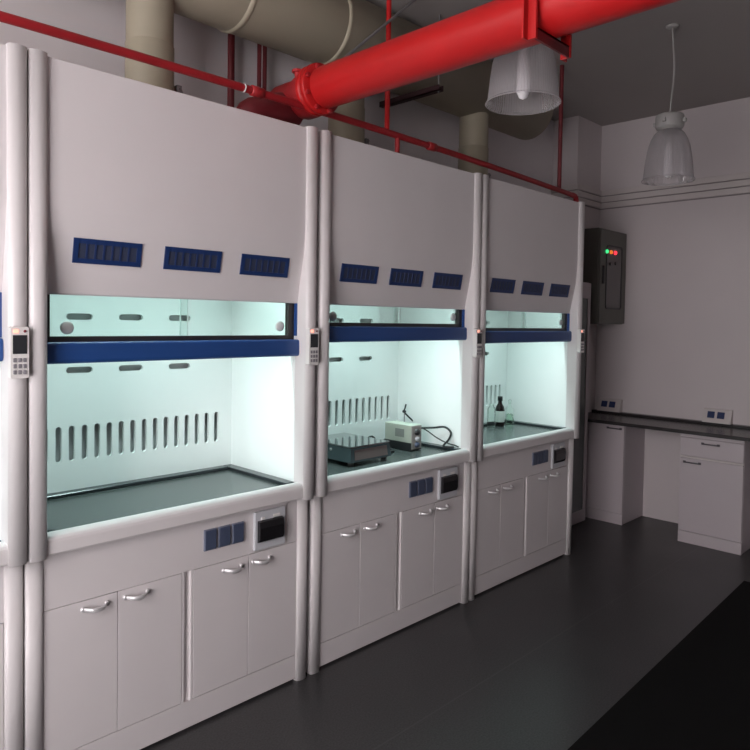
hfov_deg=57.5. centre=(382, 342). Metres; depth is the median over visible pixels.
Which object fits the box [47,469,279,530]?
countertop
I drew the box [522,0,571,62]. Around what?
hanger
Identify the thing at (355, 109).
duct
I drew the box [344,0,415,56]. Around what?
rod
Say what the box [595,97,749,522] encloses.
wall
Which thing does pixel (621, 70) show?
ceiling
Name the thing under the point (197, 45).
wall
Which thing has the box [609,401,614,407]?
socket
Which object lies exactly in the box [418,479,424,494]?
socket
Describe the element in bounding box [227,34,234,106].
riser pipe
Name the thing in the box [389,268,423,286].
vent grille
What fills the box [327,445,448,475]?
countertop
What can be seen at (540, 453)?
socket
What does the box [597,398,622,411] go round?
box
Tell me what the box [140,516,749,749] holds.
floor
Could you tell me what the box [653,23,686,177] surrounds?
pendant lamp
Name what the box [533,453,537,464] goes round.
socket
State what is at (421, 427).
cable
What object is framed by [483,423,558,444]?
countertop
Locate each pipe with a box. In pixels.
[0,11,578,201]
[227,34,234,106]
[237,0,680,124]
[257,44,261,86]
[262,46,266,90]
[384,0,391,129]
[557,65,563,187]
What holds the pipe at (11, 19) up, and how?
attached to the pipe at (493, 29)
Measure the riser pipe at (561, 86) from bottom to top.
0.829 m
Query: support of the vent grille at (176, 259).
attached to the fume hood at (172, 235)
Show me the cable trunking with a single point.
(739, 183)
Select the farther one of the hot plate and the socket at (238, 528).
the hot plate
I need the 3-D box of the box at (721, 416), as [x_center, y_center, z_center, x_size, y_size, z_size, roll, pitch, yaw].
[2.635,0.578,5.375,0.210,0.106,0.060,3,3,44]
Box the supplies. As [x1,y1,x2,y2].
[384,420,420,450]
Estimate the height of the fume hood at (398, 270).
2.470 m
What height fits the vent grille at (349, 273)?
0.084 m
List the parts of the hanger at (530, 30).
hanger leg, hanger leg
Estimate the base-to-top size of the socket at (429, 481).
0.078 m
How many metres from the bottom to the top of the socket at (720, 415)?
0.051 m
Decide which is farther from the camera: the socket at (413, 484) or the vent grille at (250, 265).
the socket at (413, 484)
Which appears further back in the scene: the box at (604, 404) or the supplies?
the box at (604, 404)
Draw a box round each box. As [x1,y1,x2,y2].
[583,228,626,323]
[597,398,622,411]
[702,408,732,424]
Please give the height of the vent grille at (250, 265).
0.084 m
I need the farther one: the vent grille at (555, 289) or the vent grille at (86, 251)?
the vent grille at (555, 289)
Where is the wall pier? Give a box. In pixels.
[552,116,601,411]
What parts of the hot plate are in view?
plate, casing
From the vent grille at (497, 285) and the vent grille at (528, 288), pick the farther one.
the vent grille at (528, 288)
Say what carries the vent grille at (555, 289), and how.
attached to the fume hood at (532, 241)
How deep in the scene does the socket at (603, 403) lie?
6.01 m
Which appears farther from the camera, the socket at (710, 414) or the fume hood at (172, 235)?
the socket at (710, 414)
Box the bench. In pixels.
[588,409,749,441]
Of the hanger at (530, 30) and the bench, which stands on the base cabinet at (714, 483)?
the bench
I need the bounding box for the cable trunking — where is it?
[551,172,749,209]
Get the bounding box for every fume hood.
[0,42,28,749]
[23,48,318,749]
[306,130,482,674]
[468,174,584,600]
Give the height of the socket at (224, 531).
0.078 m
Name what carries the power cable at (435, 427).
on the fume hood at (398, 270)
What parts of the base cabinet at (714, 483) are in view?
handle, handle, door, drawer, rail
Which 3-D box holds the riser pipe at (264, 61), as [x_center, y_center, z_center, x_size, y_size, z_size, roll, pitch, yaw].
[-0.644,-0.188,3.664,0.023,3.379,0.022,3,3,44]
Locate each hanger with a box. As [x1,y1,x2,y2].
[379,14,442,107]
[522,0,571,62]
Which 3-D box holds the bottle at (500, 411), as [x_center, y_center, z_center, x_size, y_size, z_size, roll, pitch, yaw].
[0.845,0.492,4.912,0.068,0.214,0.068,3,3,44]
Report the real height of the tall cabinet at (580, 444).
1.965 m
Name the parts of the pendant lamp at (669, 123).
bulb, cord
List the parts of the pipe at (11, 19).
drop leg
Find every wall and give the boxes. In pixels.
[0,0,553,194]
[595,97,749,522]
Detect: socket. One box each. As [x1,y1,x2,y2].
[205,529,216,550]
[219,526,230,546]
[233,523,243,543]
[410,481,416,497]
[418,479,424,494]
[426,478,432,492]
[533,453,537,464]
[538,451,542,463]
[544,450,547,462]
[601,401,607,406]
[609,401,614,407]
[707,411,714,417]
[717,412,724,418]
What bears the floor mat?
on the floor
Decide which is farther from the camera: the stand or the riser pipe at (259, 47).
the stand
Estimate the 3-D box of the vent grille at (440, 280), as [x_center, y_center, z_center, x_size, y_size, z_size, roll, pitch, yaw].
[0.359,-0.336,3.747,0.021,0.084,0.242,3,3,44]
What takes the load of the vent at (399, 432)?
attached to the supplies
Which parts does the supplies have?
plate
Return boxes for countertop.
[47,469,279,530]
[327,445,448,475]
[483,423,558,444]
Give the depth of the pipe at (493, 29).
2.53 m
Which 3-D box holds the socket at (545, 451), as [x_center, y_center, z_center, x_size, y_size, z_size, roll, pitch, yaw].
[1.092,0.759,4.563,0.006,0.078,0.052,3,3,44]
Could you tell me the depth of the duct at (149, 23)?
2.83 m
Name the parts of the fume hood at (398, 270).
finger pull, door, handle, handle, door, sash, sash handle, sill, panel, door, handle, handle, door, finger pull, control panel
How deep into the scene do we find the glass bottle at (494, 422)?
4.87 m
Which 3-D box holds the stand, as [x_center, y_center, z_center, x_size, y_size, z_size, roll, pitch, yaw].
[0.158,0.493,4.190,0.080,0.238,0.148,3,3,44]
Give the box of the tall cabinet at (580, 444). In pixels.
[572,282,590,524]
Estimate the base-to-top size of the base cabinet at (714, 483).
0.824 m
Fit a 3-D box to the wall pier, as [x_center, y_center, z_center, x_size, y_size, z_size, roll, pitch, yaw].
[1.686,-0.227,6.035,0.236,3.379,0.420,3,3,44]
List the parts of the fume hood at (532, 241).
door, handle, handle, door, sash, sill, sash handle, panel, door, handle, door, control panel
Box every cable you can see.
[421,426,453,447]
[421,427,458,447]
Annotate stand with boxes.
[402,404,412,421]
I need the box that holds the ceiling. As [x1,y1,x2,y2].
[366,0,749,125]
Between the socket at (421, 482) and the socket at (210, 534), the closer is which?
the socket at (210, 534)
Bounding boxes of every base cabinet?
[585,422,644,524]
[678,433,749,554]
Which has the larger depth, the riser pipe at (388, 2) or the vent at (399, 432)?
the vent at (399, 432)
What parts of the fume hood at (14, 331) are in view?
sash handle, door, panel, sill, control panel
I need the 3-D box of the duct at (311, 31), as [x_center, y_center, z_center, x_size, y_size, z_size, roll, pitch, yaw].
[-0.729,-1.660,3.161,0.408,0.408,5.200,3,3,44]
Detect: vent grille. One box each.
[72,237,142,266]
[163,246,221,272]
[239,254,289,277]
[339,263,378,283]
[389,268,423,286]
[432,272,462,289]
[490,278,515,293]
[521,281,543,295]
[549,283,569,296]
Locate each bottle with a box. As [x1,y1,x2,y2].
[487,404,495,427]
[495,396,504,426]
[505,400,513,424]
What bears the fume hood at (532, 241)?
on the floor
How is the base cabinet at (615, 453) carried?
on the floor
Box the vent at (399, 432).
[395,428,403,436]
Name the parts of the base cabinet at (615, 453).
door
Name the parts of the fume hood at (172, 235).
finger pull, door, handle, handle, door, sash, sash handle, sill, panel, glass pane, glass pane, door, handle, handle, door, finger pull, control panel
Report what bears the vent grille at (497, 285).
attached to the fume hood at (532, 241)
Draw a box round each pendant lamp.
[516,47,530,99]
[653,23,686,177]
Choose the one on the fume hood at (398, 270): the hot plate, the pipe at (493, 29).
the hot plate
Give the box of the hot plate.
[328,433,390,466]
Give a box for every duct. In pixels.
[125,0,182,92]
[174,0,553,139]
[328,98,368,144]
[458,112,490,177]
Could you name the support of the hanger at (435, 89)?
hanging from the ceiling
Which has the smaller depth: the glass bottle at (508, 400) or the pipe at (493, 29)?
the pipe at (493, 29)
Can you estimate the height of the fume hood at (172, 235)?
2.470 m
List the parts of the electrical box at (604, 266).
box door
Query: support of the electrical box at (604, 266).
attached to the wall pier
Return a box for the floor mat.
[567,581,749,749]
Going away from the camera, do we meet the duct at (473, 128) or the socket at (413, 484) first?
the socket at (413, 484)
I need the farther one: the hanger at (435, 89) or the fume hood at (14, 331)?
the hanger at (435, 89)

